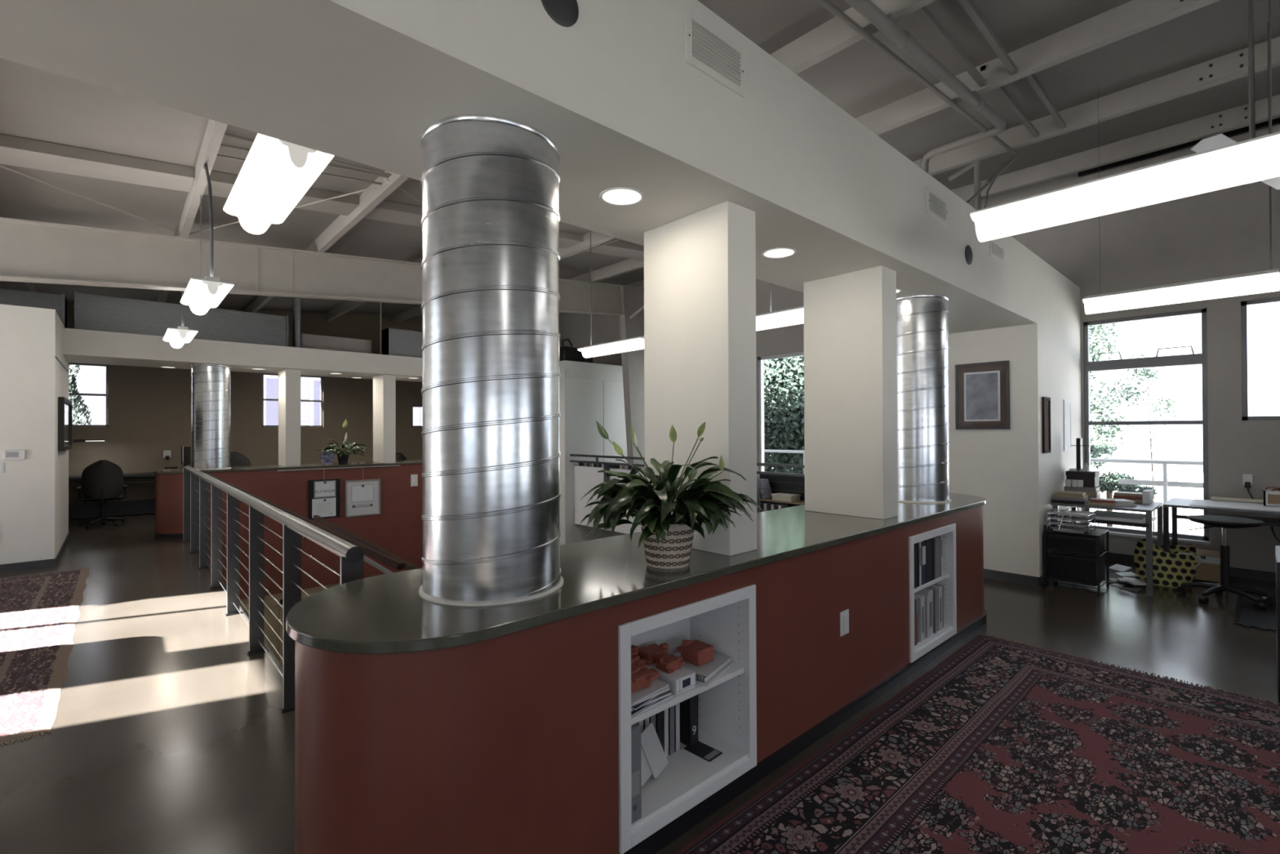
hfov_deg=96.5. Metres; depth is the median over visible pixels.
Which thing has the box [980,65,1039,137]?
brace
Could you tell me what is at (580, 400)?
wall partition
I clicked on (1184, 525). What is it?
ground
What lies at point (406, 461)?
countertop
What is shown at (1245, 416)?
window
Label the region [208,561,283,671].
floor edge angle
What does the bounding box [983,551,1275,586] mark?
baseboard
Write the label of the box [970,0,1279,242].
pendant light
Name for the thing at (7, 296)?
air duct
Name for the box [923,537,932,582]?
book
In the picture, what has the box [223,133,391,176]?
bridging angle
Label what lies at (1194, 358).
window
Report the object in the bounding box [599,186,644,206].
recessed light
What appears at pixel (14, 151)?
ceiling beam
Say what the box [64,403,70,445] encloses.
print
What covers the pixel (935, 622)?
book
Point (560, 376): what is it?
trim
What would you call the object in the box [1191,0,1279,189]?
ceiling fan
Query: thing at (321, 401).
window
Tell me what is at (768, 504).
book
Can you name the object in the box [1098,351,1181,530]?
tree
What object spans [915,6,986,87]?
brace
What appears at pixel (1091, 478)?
storage box
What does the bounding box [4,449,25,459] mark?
thermostat
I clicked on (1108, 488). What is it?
bush
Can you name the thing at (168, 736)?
floor
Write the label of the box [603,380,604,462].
trim
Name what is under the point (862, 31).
pipe
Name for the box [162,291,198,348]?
pendant light
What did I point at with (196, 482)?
cable railing
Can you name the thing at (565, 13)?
wall speaker
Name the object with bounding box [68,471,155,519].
desk
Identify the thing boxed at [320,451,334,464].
plate
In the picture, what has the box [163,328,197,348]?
diffuser
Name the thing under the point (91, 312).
wall panel
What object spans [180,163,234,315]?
pendant light
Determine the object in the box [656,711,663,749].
book
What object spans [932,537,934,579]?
book
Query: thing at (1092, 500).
book
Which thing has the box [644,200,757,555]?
pillar
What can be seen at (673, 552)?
plant pot
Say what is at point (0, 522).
wall switch
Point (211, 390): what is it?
column
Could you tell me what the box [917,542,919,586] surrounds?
book
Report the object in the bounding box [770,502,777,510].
book
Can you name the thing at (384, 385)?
pillar
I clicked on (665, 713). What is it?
book
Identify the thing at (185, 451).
monitor
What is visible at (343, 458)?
potted plant
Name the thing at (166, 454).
wall outlet
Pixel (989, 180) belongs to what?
rod
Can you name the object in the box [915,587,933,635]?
book
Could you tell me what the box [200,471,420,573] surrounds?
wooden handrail
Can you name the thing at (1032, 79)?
brace
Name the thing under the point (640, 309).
knee brace
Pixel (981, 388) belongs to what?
print
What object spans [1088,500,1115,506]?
book
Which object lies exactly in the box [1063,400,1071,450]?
framed picture
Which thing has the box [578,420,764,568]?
potted plant
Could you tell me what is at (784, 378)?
tree
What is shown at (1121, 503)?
book
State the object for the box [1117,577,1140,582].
brochure
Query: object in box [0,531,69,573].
baseboard
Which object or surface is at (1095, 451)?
tree
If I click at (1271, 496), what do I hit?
box
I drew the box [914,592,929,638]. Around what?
book
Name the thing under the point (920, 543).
book
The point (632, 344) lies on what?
diffuser
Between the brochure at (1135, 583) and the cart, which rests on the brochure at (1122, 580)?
the brochure at (1135, 583)
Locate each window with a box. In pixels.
[68,362,108,426]
[262,373,323,426]
[411,404,422,426]
[758,351,804,471]
[1083,308,1208,540]
[1240,297,1279,420]
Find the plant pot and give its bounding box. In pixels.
[640,520,695,568]
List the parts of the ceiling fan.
blade, rod, blade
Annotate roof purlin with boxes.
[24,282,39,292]
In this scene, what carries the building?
on the ground
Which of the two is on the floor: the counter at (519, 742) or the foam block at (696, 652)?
the counter at (519, 742)
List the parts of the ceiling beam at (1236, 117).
splice plate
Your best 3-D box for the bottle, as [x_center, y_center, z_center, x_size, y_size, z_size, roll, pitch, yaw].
[5.102,0.381,6.530,0.046,0.249,0.046,0,0,-42]
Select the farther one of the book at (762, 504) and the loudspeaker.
the book at (762, 504)
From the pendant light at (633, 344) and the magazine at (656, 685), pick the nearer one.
the magazine at (656, 685)
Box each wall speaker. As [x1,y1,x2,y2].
[541,0,578,26]
[964,244,973,265]
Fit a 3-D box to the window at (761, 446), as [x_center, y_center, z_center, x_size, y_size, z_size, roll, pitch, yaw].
[2.799,-0.183,10.546,0.080,2.350,1.420,0,0,-42]
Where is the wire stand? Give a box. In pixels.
[1053,506,1083,533]
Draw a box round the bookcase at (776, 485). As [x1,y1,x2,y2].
[760,474,804,506]
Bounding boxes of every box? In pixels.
[646,662,695,694]
[1065,470,1099,487]
[1262,486,1279,506]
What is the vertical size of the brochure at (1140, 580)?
0.024 m
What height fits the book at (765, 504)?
0.300 m
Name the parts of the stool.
lever, leg, leg, chrome stem, seat, leg, leg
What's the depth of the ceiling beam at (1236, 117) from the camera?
6.44 m
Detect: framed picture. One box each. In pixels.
[57,396,72,451]
[955,360,1009,429]
[1041,396,1051,453]
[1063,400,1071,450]
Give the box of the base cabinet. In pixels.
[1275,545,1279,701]
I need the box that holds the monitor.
[181,446,191,468]
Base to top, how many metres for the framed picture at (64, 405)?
0.700 m
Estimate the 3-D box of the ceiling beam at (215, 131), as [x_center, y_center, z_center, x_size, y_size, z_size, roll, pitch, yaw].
[-3.354,-2.442,4.545,0.075,0.204,19.200,0,0,-42]
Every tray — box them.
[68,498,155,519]
[1046,508,1095,533]
[1047,508,1093,517]
[1047,514,1093,522]
[1047,519,1093,527]
[1047,524,1093,533]
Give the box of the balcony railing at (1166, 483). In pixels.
[764,449,1203,503]
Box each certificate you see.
[308,478,340,519]
[345,478,380,517]
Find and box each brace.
[629,305,644,319]
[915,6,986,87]
[958,0,1017,75]
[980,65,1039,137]
[1025,74,1066,129]
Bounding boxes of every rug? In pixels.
[0,568,88,745]
[674,632,1279,853]
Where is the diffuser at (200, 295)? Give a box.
[180,279,233,315]
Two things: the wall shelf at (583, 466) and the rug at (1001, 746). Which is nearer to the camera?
the rug at (1001, 746)
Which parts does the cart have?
drawer, drawer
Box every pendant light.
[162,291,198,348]
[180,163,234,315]
[222,133,333,234]
[577,230,644,358]
[755,283,804,331]
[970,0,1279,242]
[1082,22,1279,314]
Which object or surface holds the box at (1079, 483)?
on the book at (1071, 488)
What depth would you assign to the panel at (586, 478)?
11.83 m
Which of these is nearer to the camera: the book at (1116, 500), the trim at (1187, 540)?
the book at (1116, 500)
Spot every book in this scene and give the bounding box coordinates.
[637,719,644,732]
[644,716,649,728]
[649,713,656,731]
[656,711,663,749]
[662,707,668,756]
[668,705,675,754]
[675,702,679,751]
[680,694,698,745]
[760,502,769,511]
[764,502,771,511]
[767,502,777,511]
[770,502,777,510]
[774,503,783,509]
[777,503,788,508]
[914,542,917,588]
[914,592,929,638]
[914,593,924,642]
[914,596,919,642]
[914,612,917,645]
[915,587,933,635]
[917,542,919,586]
[919,541,921,586]
[921,541,926,585]
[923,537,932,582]
[924,606,925,638]
[926,586,937,633]
[928,586,937,621]
[929,584,942,631]
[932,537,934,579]
[933,583,943,626]
[934,536,940,578]
[937,534,942,576]
[1052,499,1088,504]
[1053,493,1088,498]
[1053,497,1088,501]
[1054,490,1086,496]
[1063,485,1100,491]
[1063,489,1100,496]
[1088,494,1101,500]
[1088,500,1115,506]
[1090,497,1115,502]
[1112,495,1142,499]
[1112,497,1142,502]
[1113,491,1142,497]
[1115,498,1135,502]
[1115,502,1133,504]
[1115,503,1136,506]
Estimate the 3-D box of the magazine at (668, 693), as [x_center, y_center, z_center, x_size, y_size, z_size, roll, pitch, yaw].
[-0.041,1.092,2.352,0.259,0.012,0.250,0,0,-42]
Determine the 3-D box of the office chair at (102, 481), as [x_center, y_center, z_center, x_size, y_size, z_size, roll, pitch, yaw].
[-9.525,1.158,10.128,0.650,1.160,0.641,0,0,-42]
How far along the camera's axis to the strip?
6.69 m
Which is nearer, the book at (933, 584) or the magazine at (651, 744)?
the magazine at (651, 744)
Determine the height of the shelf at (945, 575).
0.025 m
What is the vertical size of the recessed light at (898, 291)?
0.006 m
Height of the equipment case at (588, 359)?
0.225 m
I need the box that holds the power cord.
[1271,525,1279,542]
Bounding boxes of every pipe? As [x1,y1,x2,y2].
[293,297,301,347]
[815,0,1017,155]
[844,0,1006,173]
[947,160,981,209]
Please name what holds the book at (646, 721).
in the counter at (519, 742)
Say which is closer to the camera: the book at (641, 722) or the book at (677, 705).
the book at (641, 722)
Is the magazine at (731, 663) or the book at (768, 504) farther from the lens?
the book at (768, 504)
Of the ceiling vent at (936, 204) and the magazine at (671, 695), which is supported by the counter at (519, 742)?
the magazine at (671, 695)
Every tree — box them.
[764,355,804,473]
[1088,323,1128,468]
[1089,435,1117,525]
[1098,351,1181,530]
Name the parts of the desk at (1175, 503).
leg, leg, under rail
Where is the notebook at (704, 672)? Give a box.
[680,653,731,682]
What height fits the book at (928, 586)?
0.320 m
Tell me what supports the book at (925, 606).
in the counter at (519, 742)
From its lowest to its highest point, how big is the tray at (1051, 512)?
0.032 m
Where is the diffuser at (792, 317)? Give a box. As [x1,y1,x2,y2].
[755,307,804,331]
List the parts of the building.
pane, pane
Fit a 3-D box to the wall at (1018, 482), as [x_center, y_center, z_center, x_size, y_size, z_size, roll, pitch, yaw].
[4.594,0.295,6.948,2.050,2.734,0.890,0,0,-42]
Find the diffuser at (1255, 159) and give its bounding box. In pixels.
[970,134,1279,242]
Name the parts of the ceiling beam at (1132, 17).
splice plate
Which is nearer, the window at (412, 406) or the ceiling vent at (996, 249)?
the ceiling vent at (996, 249)
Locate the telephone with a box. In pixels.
[164,466,177,469]
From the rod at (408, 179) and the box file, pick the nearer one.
the rod at (408, 179)
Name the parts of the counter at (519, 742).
niche frame, niche frame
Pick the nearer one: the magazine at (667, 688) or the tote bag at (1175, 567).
the magazine at (667, 688)
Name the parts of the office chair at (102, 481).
arm post, leg, leg, backrest, seat, leg, leg, arm post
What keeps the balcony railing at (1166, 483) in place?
on the balcony
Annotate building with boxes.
[68,365,422,425]
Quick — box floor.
[0,513,1279,853]
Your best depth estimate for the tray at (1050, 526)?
5.90 m
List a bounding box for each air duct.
[0,288,66,328]
[379,327,422,357]
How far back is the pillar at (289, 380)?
10.02 m
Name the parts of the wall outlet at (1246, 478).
plate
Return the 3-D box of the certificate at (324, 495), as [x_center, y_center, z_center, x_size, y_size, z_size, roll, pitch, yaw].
[-5.622,1.278,10.175,0.505,0.690,0.036,0,0,-42]
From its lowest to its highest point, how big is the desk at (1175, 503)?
0.838 m
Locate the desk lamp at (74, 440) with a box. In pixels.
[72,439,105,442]
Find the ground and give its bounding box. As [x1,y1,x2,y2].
[1090,468,1204,535]
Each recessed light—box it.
[160,366,176,368]
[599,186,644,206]
[761,247,796,258]
[896,288,902,293]
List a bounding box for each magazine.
[631,678,669,704]
[631,685,670,710]
[631,686,670,706]
[631,689,671,716]
[631,690,671,711]
[631,693,673,718]
[640,721,668,778]
[640,746,652,786]
[695,660,734,685]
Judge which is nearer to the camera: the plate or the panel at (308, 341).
the plate
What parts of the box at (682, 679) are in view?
label panel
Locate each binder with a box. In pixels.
[631,723,641,823]
[760,478,772,498]
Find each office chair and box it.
[76,459,127,528]
[230,451,251,466]
[395,452,407,460]
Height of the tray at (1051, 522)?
0.032 m
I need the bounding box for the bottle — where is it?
[1084,449,1088,471]
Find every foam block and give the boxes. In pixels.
[631,644,647,668]
[631,663,658,692]
[637,642,668,665]
[655,653,684,673]
[675,639,713,666]
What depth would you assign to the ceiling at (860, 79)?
5.09 m
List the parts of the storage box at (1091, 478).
lid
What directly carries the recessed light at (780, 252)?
in the ceiling at (615, 90)
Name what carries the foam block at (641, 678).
on the magazine at (656, 685)
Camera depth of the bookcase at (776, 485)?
10.06 m
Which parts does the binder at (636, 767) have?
label panel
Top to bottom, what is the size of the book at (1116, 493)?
0.030 m
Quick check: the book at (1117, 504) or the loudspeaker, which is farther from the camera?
the loudspeaker
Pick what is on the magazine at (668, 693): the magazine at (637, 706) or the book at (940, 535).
the magazine at (637, 706)
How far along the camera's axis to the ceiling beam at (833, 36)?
4.01 m
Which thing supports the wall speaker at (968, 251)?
attached to the ceiling at (615, 90)
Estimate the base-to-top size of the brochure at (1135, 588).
0.012 m
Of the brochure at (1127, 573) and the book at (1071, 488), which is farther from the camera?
the book at (1071, 488)
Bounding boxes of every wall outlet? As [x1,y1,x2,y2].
[163,450,170,458]
[1242,473,1253,498]
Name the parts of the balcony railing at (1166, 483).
post, rail, post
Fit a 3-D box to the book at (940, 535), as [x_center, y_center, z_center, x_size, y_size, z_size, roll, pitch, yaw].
[2.203,0.961,4.374,0.030,0.320,0.206,0,0,-42]
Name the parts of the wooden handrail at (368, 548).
rail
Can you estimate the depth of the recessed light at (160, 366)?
9.56 m
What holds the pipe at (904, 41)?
on the ceiling at (615, 90)
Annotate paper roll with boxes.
[1210,496,1263,503]
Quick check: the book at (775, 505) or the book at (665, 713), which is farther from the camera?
the book at (775, 505)
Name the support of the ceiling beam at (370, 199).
attached to the girder
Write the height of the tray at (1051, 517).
0.032 m
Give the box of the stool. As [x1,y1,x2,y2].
[1176,515,1273,609]
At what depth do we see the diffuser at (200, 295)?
5.22 m
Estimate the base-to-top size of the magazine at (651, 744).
0.201 m
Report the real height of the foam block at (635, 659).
0.081 m
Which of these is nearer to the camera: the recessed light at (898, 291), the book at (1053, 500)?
the recessed light at (898, 291)
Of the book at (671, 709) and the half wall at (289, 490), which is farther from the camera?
the half wall at (289, 490)
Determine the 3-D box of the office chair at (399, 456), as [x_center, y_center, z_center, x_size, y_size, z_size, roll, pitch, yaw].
[-5.545,1.160,12.941,0.641,1.160,0.650,0,0,30]
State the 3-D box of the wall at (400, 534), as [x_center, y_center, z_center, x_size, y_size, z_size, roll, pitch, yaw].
[-4.959,3.291,11.155,6.700,3.272,0.578,0,0,-42]
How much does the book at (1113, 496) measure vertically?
0.030 m
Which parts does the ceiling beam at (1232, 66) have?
splice plate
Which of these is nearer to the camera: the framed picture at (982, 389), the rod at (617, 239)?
the framed picture at (982, 389)
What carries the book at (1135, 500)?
on the desk at (1145, 520)
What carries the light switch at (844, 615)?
attached to the counter at (519, 742)
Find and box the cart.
[1043,524,1109,595]
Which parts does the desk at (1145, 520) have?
leg, leg, leg, leg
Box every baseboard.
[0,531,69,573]
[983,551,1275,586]
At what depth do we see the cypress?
12.88 m
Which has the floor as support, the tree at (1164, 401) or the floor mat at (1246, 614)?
the floor mat at (1246, 614)
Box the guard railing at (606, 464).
[569,453,804,528]
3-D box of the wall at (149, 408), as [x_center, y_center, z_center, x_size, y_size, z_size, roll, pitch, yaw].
[-8.784,0.902,12.686,14.500,8.300,0.200,0,0,-42]
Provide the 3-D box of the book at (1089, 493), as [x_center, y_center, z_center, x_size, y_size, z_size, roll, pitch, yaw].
[5.020,0.743,6.486,0.246,0.050,0.305,0,0,-42]
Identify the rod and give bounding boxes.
[0,164,180,233]
[189,177,412,235]
[380,302,381,354]
[569,239,621,256]
[966,154,1018,204]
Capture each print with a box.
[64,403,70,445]
[965,372,998,419]
[1044,400,1048,449]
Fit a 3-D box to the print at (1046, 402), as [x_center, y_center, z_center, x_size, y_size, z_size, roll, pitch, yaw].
[4.346,-0.020,6.114,0.200,0.535,0.013,0,0,-42]
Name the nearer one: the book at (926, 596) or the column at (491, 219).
the column at (491, 219)
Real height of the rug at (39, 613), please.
0.014 m
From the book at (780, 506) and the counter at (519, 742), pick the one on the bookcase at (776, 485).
the book at (780, 506)
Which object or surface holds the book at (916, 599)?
in the counter at (519, 742)
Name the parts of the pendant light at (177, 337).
plate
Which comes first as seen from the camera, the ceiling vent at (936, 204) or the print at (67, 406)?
the ceiling vent at (936, 204)
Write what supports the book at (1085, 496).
on the book at (1054, 498)
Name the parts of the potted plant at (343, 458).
pot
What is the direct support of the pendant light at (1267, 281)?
hanging from the ceiling at (860, 79)
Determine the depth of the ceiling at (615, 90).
2.13 m
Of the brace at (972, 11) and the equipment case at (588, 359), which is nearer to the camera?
the brace at (972, 11)
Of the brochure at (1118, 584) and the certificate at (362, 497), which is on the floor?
the brochure at (1118, 584)
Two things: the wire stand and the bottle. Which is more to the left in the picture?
the wire stand
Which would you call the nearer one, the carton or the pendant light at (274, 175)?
the pendant light at (274, 175)
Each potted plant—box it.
[316,419,368,463]
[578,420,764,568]
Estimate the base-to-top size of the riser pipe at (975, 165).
0.839 m
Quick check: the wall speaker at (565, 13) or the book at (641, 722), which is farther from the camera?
the book at (641, 722)
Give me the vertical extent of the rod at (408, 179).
0.236 m
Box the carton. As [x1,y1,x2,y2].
[1178,545,1220,582]
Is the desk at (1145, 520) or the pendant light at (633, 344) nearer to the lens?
the desk at (1145, 520)
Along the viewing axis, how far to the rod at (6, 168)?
5.70 m
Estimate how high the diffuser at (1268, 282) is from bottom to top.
0.121 m
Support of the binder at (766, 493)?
on the bookcase at (776, 485)
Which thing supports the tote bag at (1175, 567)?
on the floor
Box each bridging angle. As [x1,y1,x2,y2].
[216,154,382,185]
[220,143,389,177]
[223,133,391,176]
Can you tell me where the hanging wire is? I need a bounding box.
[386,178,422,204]
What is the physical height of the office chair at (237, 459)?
1.276 m
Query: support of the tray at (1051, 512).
on the cart
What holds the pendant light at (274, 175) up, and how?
hanging from the ceiling at (860, 79)
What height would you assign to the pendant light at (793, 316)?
1.924 m
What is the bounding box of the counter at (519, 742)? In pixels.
[295,505,986,853]
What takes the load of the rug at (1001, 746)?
on the floor
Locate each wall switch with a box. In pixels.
[0,462,4,472]
[0,521,1,542]
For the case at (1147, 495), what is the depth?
6.08 m
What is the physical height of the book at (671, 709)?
0.300 m
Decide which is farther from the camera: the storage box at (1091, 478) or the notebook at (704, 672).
the storage box at (1091, 478)
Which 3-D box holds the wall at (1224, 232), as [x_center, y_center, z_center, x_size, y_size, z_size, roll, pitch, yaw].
[3.041,0.840,10.337,0.220,8.300,19.600,0,0,-42]
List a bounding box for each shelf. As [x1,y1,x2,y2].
[582,466,642,470]
[631,651,743,724]
[914,572,949,592]
[1058,510,1156,527]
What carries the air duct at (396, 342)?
on the beam at (79, 346)
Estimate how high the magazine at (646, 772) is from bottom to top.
0.203 m
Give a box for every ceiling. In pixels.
[0,0,1080,342]
[0,0,1279,316]
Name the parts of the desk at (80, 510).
rail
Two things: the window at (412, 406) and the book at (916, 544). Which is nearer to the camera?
the book at (916, 544)
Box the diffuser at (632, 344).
[577,337,644,358]
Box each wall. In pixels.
[0,304,68,564]
[66,301,422,519]
[155,463,422,538]
[208,510,422,667]
[559,124,1279,572]
[948,323,1082,577]
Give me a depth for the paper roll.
6.11 m
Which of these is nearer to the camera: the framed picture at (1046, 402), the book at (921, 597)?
the book at (921, 597)
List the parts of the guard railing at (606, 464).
post, rail, rail, post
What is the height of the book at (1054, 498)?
0.025 m
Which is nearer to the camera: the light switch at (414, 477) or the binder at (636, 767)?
the binder at (636, 767)
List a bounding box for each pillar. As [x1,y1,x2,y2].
[278,368,300,466]
[373,374,395,462]
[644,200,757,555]
[803,265,897,519]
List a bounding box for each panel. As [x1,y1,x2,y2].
[74,290,288,346]
[301,333,371,353]
[574,466,644,533]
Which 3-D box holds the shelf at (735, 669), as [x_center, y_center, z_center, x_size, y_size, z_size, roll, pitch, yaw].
[0.100,1.131,2.533,0.732,0.025,0.338,0,0,-42]
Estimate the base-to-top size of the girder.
4.746 m
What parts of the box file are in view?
lid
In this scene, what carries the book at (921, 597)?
in the counter at (519, 742)
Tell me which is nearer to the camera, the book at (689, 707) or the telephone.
the book at (689, 707)
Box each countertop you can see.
[153,459,422,473]
[285,493,986,653]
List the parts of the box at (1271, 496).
label panel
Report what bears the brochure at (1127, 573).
on the brochure at (1122, 580)
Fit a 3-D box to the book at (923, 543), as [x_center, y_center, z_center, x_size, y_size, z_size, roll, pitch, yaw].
[1.957,0.971,4.150,0.075,0.300,0.206,0,0,-42]
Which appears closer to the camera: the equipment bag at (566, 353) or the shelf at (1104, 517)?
the shelf at (1104, 517)
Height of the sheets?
0.006 m
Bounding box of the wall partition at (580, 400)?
[559,360,627,545]
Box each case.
[582,356,592,363]
[1069,468,1085,471]
[1142,488,1153,503]
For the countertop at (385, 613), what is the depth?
2.17 m
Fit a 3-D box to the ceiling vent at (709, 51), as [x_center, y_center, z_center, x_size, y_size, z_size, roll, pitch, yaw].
[0.333,-1.613,2.474,0.390,0.225,0.018,0,0,-42]
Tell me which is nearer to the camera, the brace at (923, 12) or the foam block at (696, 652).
the foam block at (696, 652)
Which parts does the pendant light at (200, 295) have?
plate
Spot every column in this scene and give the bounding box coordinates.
[191,364,231,469]
[418,114,563,605]
[896,294,951,502]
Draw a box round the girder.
[0,217,644,468]
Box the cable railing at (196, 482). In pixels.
[182,465,364,713]
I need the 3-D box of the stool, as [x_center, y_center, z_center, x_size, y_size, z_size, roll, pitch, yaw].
[5.566,1.257,5.456,0.657,0.782,0.651,0,0,-42]
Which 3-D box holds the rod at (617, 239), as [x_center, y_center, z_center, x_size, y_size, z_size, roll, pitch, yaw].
[-0.083,-2.808,8.339,5.423,0.050,0.015,-1,0,42]
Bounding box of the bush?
[1097,470,1157,526]
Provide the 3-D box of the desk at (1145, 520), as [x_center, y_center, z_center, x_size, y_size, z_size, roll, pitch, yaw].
[5.058,1.236,6.184,0.910,0.838,0.820,0,0,-42]
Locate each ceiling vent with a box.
[684,6,745,98]
[926,186,947,226]
[989,240,1004,264]
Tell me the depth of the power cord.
5.76 m
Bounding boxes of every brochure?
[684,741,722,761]
[1109,564,1132,572]
[1109,577,1120,582]
[1110,582,1133,587]
[1115,571,1137,577]
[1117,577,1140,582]
[1120,584,1141,591]
[1123,577,1145,582]
[1126,581,1146,585]
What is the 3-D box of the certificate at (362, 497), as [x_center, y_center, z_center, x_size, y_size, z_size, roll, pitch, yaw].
[-5.145,1.314,10.613,0.610,0.670,0.030,0,0,-42]
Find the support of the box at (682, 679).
on the counter at (519, 742)
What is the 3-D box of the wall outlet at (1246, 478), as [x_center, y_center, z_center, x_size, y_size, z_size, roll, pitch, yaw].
[6.611,0.660,6.198,0.075,0.292,0.100,0,0,-42]
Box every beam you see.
[0,133,644,260]
[62,328,422,382]
[156,119,227,302]
[244,170,408,312]
[325,0,936,321]
[393,0,1220,324]
[559,93,1279,313]
[569,36,1279,282]
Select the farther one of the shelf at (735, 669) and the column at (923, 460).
the column at (923, 460)
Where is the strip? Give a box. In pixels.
[1078,117,1279,177]
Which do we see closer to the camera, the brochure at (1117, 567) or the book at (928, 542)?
the book at (928, 542)
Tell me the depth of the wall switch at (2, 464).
6.70 m
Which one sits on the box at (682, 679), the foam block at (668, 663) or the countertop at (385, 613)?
the foam block at (668, 663)
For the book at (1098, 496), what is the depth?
6.34 m
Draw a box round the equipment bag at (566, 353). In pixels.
[559,338,582,361]
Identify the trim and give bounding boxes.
[559,376,622,382]
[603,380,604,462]
[1104,531,1210,544]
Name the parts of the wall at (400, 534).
cabinet panel, cabinet panel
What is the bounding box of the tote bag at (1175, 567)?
[1133,537,1201,588]
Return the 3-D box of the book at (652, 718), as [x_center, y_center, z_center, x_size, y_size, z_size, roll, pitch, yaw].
[0.019,1.362,2.601,0.035,0.290,0.120,0,0,-42]
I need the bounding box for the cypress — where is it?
[68,364,91,424]
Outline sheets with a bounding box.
[1189,498,1279,511]
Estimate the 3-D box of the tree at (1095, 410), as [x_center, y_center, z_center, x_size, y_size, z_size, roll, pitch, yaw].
[9.044,0.040,15.095,5.633,9.921,4.006,0,0,21]
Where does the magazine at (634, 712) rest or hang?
on the magazine at (671, 695)
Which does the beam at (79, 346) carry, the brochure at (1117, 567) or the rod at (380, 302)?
the rod at (380, 302)
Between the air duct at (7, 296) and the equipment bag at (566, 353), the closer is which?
the air duct at (7, 296)
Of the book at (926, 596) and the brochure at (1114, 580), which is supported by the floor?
the brochure at (1114, 580)
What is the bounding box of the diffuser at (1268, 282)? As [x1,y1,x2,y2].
[1082,271,1279,314]
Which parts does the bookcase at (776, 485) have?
shelf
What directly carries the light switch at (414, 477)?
attached to the half wall at (289, 490)
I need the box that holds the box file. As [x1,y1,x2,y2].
[771,492,800,502]
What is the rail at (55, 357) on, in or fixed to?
attached to the wall at (34, 488)
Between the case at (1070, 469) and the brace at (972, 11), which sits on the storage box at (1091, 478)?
the case at (1070, 469)
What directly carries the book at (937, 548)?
on the counter at (519, 742)
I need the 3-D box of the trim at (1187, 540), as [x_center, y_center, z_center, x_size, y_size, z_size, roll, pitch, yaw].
[6.020,1.310,6.850,0.070,0.030,1.160,0,0,-42]
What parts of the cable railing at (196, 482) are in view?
post, post, post, post, foot plate, foot plate, post, foot plate, post, rail, foot plate, post, post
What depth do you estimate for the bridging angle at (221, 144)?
5.57 m
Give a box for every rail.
[54,355,69,373]
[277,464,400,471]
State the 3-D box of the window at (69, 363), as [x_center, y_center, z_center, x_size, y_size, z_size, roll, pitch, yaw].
[-10.707,-0.612,10.895,0.840,1.220,0.100,0,0,-42]
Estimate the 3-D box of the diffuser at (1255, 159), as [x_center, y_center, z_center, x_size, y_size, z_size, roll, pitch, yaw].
[2.272,-1.077,2.676,0.304,0.121,1.220,0,0,-42]
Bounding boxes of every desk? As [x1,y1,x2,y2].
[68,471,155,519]
[1050,497,1163,595]
[1162,497,1279,552]
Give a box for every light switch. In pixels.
[410,474,417,486]
[840,608,848,636]
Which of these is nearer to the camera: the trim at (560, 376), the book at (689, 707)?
the book at (689, 707)
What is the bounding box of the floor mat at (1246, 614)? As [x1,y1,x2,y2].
[1233,592,1275,631]
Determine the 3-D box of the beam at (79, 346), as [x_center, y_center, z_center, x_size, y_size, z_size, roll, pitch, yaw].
[-5.718,-1.188,10.968,7.487,0.366,1.300,0,0,-42]
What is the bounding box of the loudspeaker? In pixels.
[1071,437,1087,471]
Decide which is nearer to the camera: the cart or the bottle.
the cart
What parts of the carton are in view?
label panel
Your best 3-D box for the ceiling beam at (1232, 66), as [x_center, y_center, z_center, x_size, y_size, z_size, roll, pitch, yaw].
[1.324,-2.991,8.811,0.093,0.204,19.200,0,0,-42]
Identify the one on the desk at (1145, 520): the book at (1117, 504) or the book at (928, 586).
the book at (1117, 504)
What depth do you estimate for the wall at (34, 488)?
6.87 m
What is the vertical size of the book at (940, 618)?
0.320 m
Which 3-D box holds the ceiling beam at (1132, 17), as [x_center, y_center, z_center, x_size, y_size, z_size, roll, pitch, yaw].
[0.113,-2.849,7.706,0.093,0.204,19.200,0,0,-42]
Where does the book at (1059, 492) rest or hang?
on the book at (1085, 496)
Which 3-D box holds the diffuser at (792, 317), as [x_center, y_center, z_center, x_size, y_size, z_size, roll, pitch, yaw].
[1.506,-1.079,5.745,0.304,0.121,1.250,0,0,-42]
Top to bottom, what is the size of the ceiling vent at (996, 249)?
0.165 m

